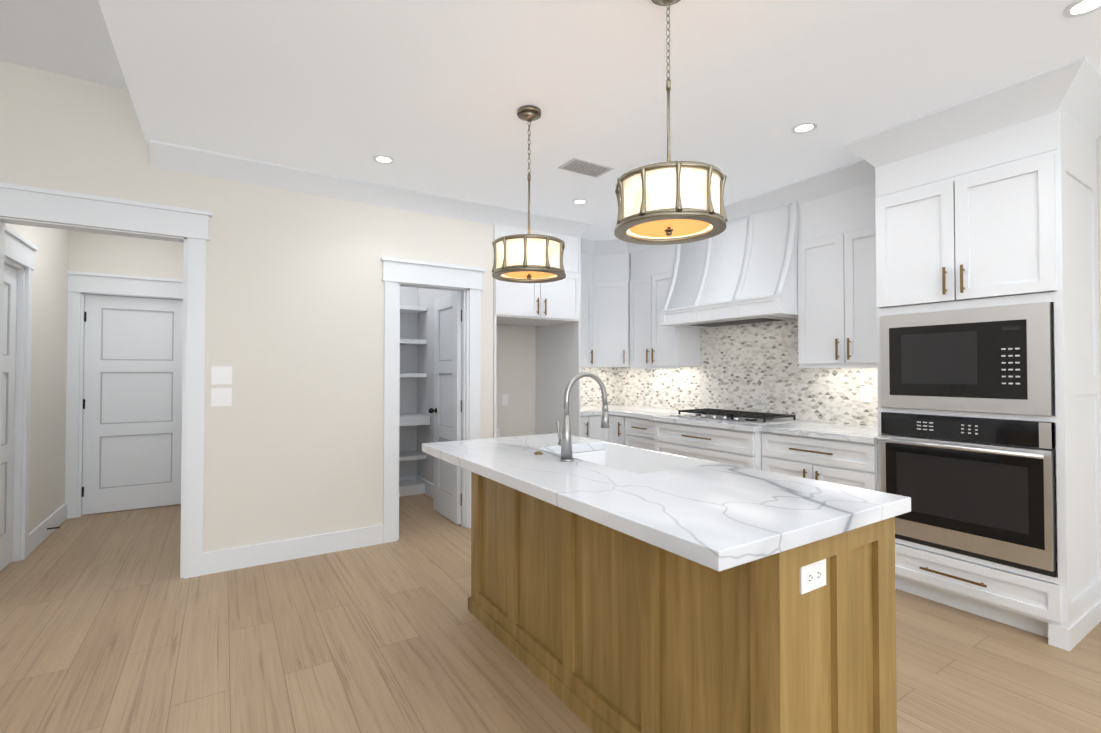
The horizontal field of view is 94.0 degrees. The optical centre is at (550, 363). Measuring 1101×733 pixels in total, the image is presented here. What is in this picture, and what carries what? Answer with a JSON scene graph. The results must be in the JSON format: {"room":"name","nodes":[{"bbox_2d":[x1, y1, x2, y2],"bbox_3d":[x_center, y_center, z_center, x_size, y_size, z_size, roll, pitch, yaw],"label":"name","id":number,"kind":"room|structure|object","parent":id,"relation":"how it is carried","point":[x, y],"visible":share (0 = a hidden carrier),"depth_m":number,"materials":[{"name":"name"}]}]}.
{"room":"kitchen","nodes":[
{"label":"kitchen","id":0,"kind":"room"},
{"bbox_2d":[0,493,1100,732],"bbox_3d":[-0.855,1.369,1.383,8.200,0.060,11.400,1,-1,-32],"label":"floor","id":1,"kind":"structure","parent":0,"point":[112,623],"depth_m":2.41,"materials":[{"name":"brown wood"}]},
{"bbox_2d":[537,412,584,437],"bbox_3d":[0.148,0.962,5.421,0.272,0.875,0.665,1,-1,-32],"label":"base cabinet","id":2,"kind":"object","parent":1,"relation":"on","point":[546,421],"depth_m":5.29,"materials":[{"name":"white wood"}]},
{"bbox_2d":[585,420,608,441],"bbox_3d":[0.315,0.963,5.497,0.315,0.875,0.717,1,-1,-32],"label":"base cabinet","id":3,"kind":"object","parent":1,"relation":"on","point":[593,430],"depth_m":5.24,"materials":[{"name":"white wood"}]},
{"bbox_2d":[609,420,624,444],"bbox_3d":[0.922,0.961,5.381,0.707,0.875,0.274,1,-1,-32],"label":"base cabinet","id":4,"kind":"object","parent":1,"relation":"on","point":[616,431],"depth_m":5.22,"materials":[{"name":"white wood"}]},
{"bbox_2d":[625,424,652,449],"bbox_3d":[1.128,0.957,5.095,0.665,0.875,0.562,1,-1,-32],"label":"base cabinet","id":5,"kind":"object","parent":1,"relation":"on","point":[636,435],"depth_m":4.93,"materials":[{"name":"white wood"}]},
{"bbox_2d":[468,472,896,732],"bbox_3d":[0.329,0.909,2.221,0.654,0.885,1.894,1,-1,-32],"label":"kitchen island","id":6,"kind":"object","parent":1,"relation":"on","point":[617,588],"depth_m":1.57,"materials":[{"name":"brown wood"}]},
{"bbox_2d":[422,432,910,575],"bbox_3d":[0.209,0.443,2.175,0.890,0.045,1.970,1,-1,-32],"label":"island countertop","id":7,"kind":"structure","parent":6,"relation":"on","point":[715,516],"depth_m":1.61,"materials":[{"name":"white stone"}]},
{"bbox_2d":[534,372,609,461],"bbox_3d":[0.100,0.230,2.382,0.266,0.386,0.271,1,-1,-32],"label":"faucet","id":8,"kind":"object","parent":7,"relation":"on","point":[566,455],"depth_m":2.25,"materials":[{"name":"silver metal"}]},
{"bbox_2d":[560,442,717,473],"bbox_3d":[0.322,0.569,2.393,0.487,0.280,0.810,1,-1,-32],"label":"sink","id":9,"kind":"object","parent":7,"relation":"in","point":[622,458],"depth_m":2.62,"materials":[{"name":"white ceramic"}]},
{"bbox_2d":[799,559,825,594],"bbox_3d":[0.702,0.566,1.371,0.116,0.072,0.008,1,-1,-32],"label":"outlet","id":10,"kind":"object","parent":6,"relation":"attached to","point":[813,572],"depth_m":1.37,"materials":[{"name":"white plastic"}]},
{"bbox_2d":[653,428,768,470],"bbox_3d":[1.543,0.946,4.370,0.745,0.875,1.107,1,-1,-32],"label":"base cabinet","id":11,"kind":"object","parent":1,"relation":"on","point":[754,454],"depth_m":4.07,"materials":[{"name":"white wood"}]},
{"bbox_2d":[537,404,876,451],"bbox_3d":[1.202,0.491,4.566,1.120,0.040,3.255,1,-1,-32],"label":"countertop","id":12,"kind":"structure","parent":11,"relation":"on","point":[807,433],"depth_m":4.02,"materials":[{"name":"white stone"}]},
{"bbox_2d":[769,440,876,490],"bbox_3d":[2.052,0.935,3.644,0.665,0.875,0.798,1,-1,-32],"label":"base cabinet","id":13,"kind":"object","parent":1,"relation":"on","point":[854,467],"depth_m":3.38,"materials":[{"name":"white wood"}]},
{"bbox_2d":[873,148,1100,649],"bbox_3d":[2.486,0.177,2.970,0.669,2.370,0.778,1,-1,-32],"label":"tall cabinet","id":14,"kind":"object","parent":1,"relation":"on","point":[921,332],"depth_m":2.69,"materials":[{"name":"white wood"}]},
{"bbox_2d":[0,0,1100,552],"bbox_3d":[-0.825,-0.237,1.361,8.240,3.150,11.330,1,-1,-32],"label":"wall","id":15,"kind":"structure","parent":0,"point":[428,96],"depth_m":3.04,"materials":[{"name":"white paint"}]},
{"bbox_2d":[0,264,16,570],"bbox_3d":[-3.516,0.350,3.261,0.090,2.018,0.736,1,-1,-32],"label":"door","id":16,"kind":"structure","parent":15,"relation":"in","point":[8,418],"depth_m":3.47,"materials":[{"name":"white wood"}]},
{"bbox_2d":[82,294,182,514],"bbox_3d":[-3.955,0.375,4.917,0.778,2.018,0.054,1,-1,-32],"label":"hall door","id":17,"kind":"structure","parent":15,"relation":"in","point":[132,411],"depth_m":4.89,"materials":[{"name":"white wood"}]},
{"bbox_2d":[211,366,231,384],"bbox_3d":[-2.175,0.077,3.397,0.116,0.120,0.016,1,-1,-32],"label":"switch plate","id":18,"kind":"object","parent":15,"relation":"attached to","point":[221,374],"visible":1,"depth_m":3.40,"materials":[{"name":"white plastic"}]},
{"bbox_2d":[211,388,231,406],"bbox_3d":[-2.175,0.221,3.395,0.116,0.120,0.016,1,-1,-32],"label":"switch plate","id":19,"kind":"object","parent":15,"relation":"attached to","point":[221,396],"visible":1,"depth_m":3.40,"materials":[{"name":"white plastic"}]},
{"bbox_2d":[373,155,393,163],"bbox_3d":[-1.117,-1.368,3.439,0.136,0.006,0.136,1,-1,-32],"label":"recessed light","id":20,"kind":"object","parent":15,"relation":"in","point":[383,159],"visible":1,"depth_m":3.44,"materials":[{"name":"white"}]},
{"bbox_2d":[428,291,461,524],"bbox_3d":[-0.962,0.379,4.627,0.117,2.000,0.617,1,-1,-32],"label":"pantry door","id":21,"kind":"structure","parent":15,"relation":"in","point":[447,411],"depth_m":4.61,"materials":[{"name":"white wood"}]},
{"bbox_2d":[496,429,499,437],"bbox_3d":[-0.563,0.739,5.367,0.072,0.116,0.008,1,-1,-32],"label":"outlet","id":22,"kind":"object","parent":15,"relation":"attached to","point":[497,433],"visible":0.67,"depth_m":5.37,"materials":[{"name":"white plastic"}]},
{"bbox_2d":[502,394,507,404],"bbox_3d":[-0.479,0.379,5.427,0.072,0.116,0.006,1,-1,-32],"label":"light switch","id":23,"kind":"object","parent":15,"relation":"attached to","point":[504,399],"visible":1,"depth_m":5.42,"materials":[{"name":"white plastic"}]},
{"bbox_2d":[492,105,565,282],"bbox_3d":[-0.117,-0.918,2.800,0.400,0.923,0.411,1,-1,-32],"label":"pendant light","id":24,"kind":"object","parent":15,"relation":"hanging from","point":[528,258],"visible":1,"depth_m":2.67,"materials":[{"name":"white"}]},
{"bbox_2d":[493,222,580,327],"bbox_3d":[-0.265,-0.867,4.987,0.882,0.920,0.650,1,-1,-32],"label":"upper cabinet","id":25,"kind":"object","parent":15,"relation":"attached to","point":[549,304],"depth_m":4.77,"materials":[{"name":"white wood"}]},
{"bbox_2d":[0,56,1100,578],"bbox_3d":[-0.616,-0.036,1.029,8.000,2.739,10.310,1,-1,-32],"label":"trim","id":26,"kind":"structure","parent":15,"relation":"attached to","point":[1072,88],"depth_m":3.57,"materials":[{"name":"white wood"}]},
{"bbox_2d":[537,254,592,367],"bbox_3d":[0.195,-0.643,5.641,0.561,1.350,0.385,1,-1,-32],"label":"upper cabinet","id":27,"kind":"object","parent":15,"relation":"attached to","point":[566,345],"depth_m":5.52,"materials":[{"name":"white wood"}]},
{"bbox_2d":[572,199,587,204],"bbox_3d":[0.246,-1.355,4.295,0.136,0.006,0.136,1,-1,-32],"label":"recessed light","id":28,"kind":"object","parent":15,"relation":"in","point":[579,201],"visible":1,"depth_m":4.29,"materials":[{"name":"white"}]},
{"bbox_2d":[558,157,613,177],"bbox_3d":[0.248,-1.365,3.584,0.340,0.007,0.200,1,-1,-32],"label":"air vent","id":29,"kind":"object","parent":15,"relation":"in","point":[585,167],"visible":1,"depth_m":3.56,"materials":[{"name":"white metal"}]},
{"bbox_2d":[593,254,628,367],"bbox_3d":[0.683,-0.640,5.817,0.667,1.350,0.613,1,-1,-32],"label":"upper cabinet","id":30,"kind":"object","parent":15,"relation":"attached to","point":[610,272],"depth_m":5.60,"materials":[{"name":"white wood"}]},
{"bbox_2d":[629,246,704,367],"bbox_3d":[1.178,-0.647,5.339,0.345,1.350,0.680,1,-1,-32],"label":"upper cabinet","id":31,"kind":"object","parent":15,"relation":"attached to","point":[650,346],"depth_m":5.26,"materials":[{"name":"white wood"}]},
{"bbox_2d":[614,0,727,244],"bbox_3d":[0.436,-0.932,1.895,0.400,0.923,0.411,1,-1,-32],"label":"pendant light","id":32,"kind":"object","parent":15,"relation":"hanging from","point":[668,202],"visible":1,"depth_m":1.76,"materials":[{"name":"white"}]},
{"bbox_2d":[657,201,796,327],"bbox_3d":[1.605,-0.850,4.476,0.555,0.970,1.236,1,-1,-32],"label":"range hood","id":33,"kind":"object","parent":15,"relation":"attached to","point":[746,273],"depth_m":4.30,"materials":[{"name":"white"}]},
{"bbox_2d":[581,319,877,426],"bbox_3d":[1.202,0.029,4.573,1.120,0.884,3.255,1,-1,-32],"label":"backsplash","id":34,"kind":"structure","parent":15,"relation":"attached to","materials":[{"name":"tile"}]},
{"bbox_2d":[653,380,657,389],"bbox_3d":[1.156,0.233,5.656,0.008,0.116,0.072,1,-1,-32],"label":"outlet","id":35,"kind":"object","parent":34,"relation":"attached to","point":[655,382],"depth_m":5.65,"materials":[{"name":"white plastic"}]},
{"bbox_2d":[860,386,870,401],"bbox_3d":[2.335,0.225,3.805,0.008,0.116,0.072,1,-1,-32],"label":"outlet","id":36,"kind":"object","parent":34,"relation":"attached to","point":[865,391],"depth_m":3.80,"materials":[{"name":"white plastic"}]},
{"bbox_2d":[791,122,816,133],"bbox_3d":[1.478,-1.374,2.993,0.136,0.006,0.136,1,-1,-32],"label":"recessed light","id":37,"kind":"object","parent":15,"relation":"in","point":[804,127],"visible":1,"depth_m":2.99,"materials":[{"name":"white"}]},
{"bbox_2d":[793,172,876,367],"bbox_3d":[2.214,-0.672,3.712,0.345,1.350,0.698,1,-1,-32],"label":"upper cabinet","id":38,"kind":"object","parent":15,"relation":"attached to","point":[833,322],"depth_m":3.68,"materials":[{"name":"white wood"}]},
{"bbox_2d":[875,108,1092,195],"bbox_3d":[2.496,-1.182,2.997,0.645,0.350,0.778,1,-1,-32],"label":"soffit","id":39,"kind":"object","parent":15,"relation":"attached to","point":[1070,142],"depth_m":2.70,"materials":[{"name":"white paint"}]},
{"bbox_2d":[1063,0,1100,17],"bbox_3d":[2.081,-1.389,1.990,0.136,0.006,0.136,1,-1,-32],"label":"recessed light","id":40,"kind":"object","parent":15,"relation":"in","point":[1077,8],"visible":1,"depth_m":2.00,"materials":[{"name":"white"}]}
]}

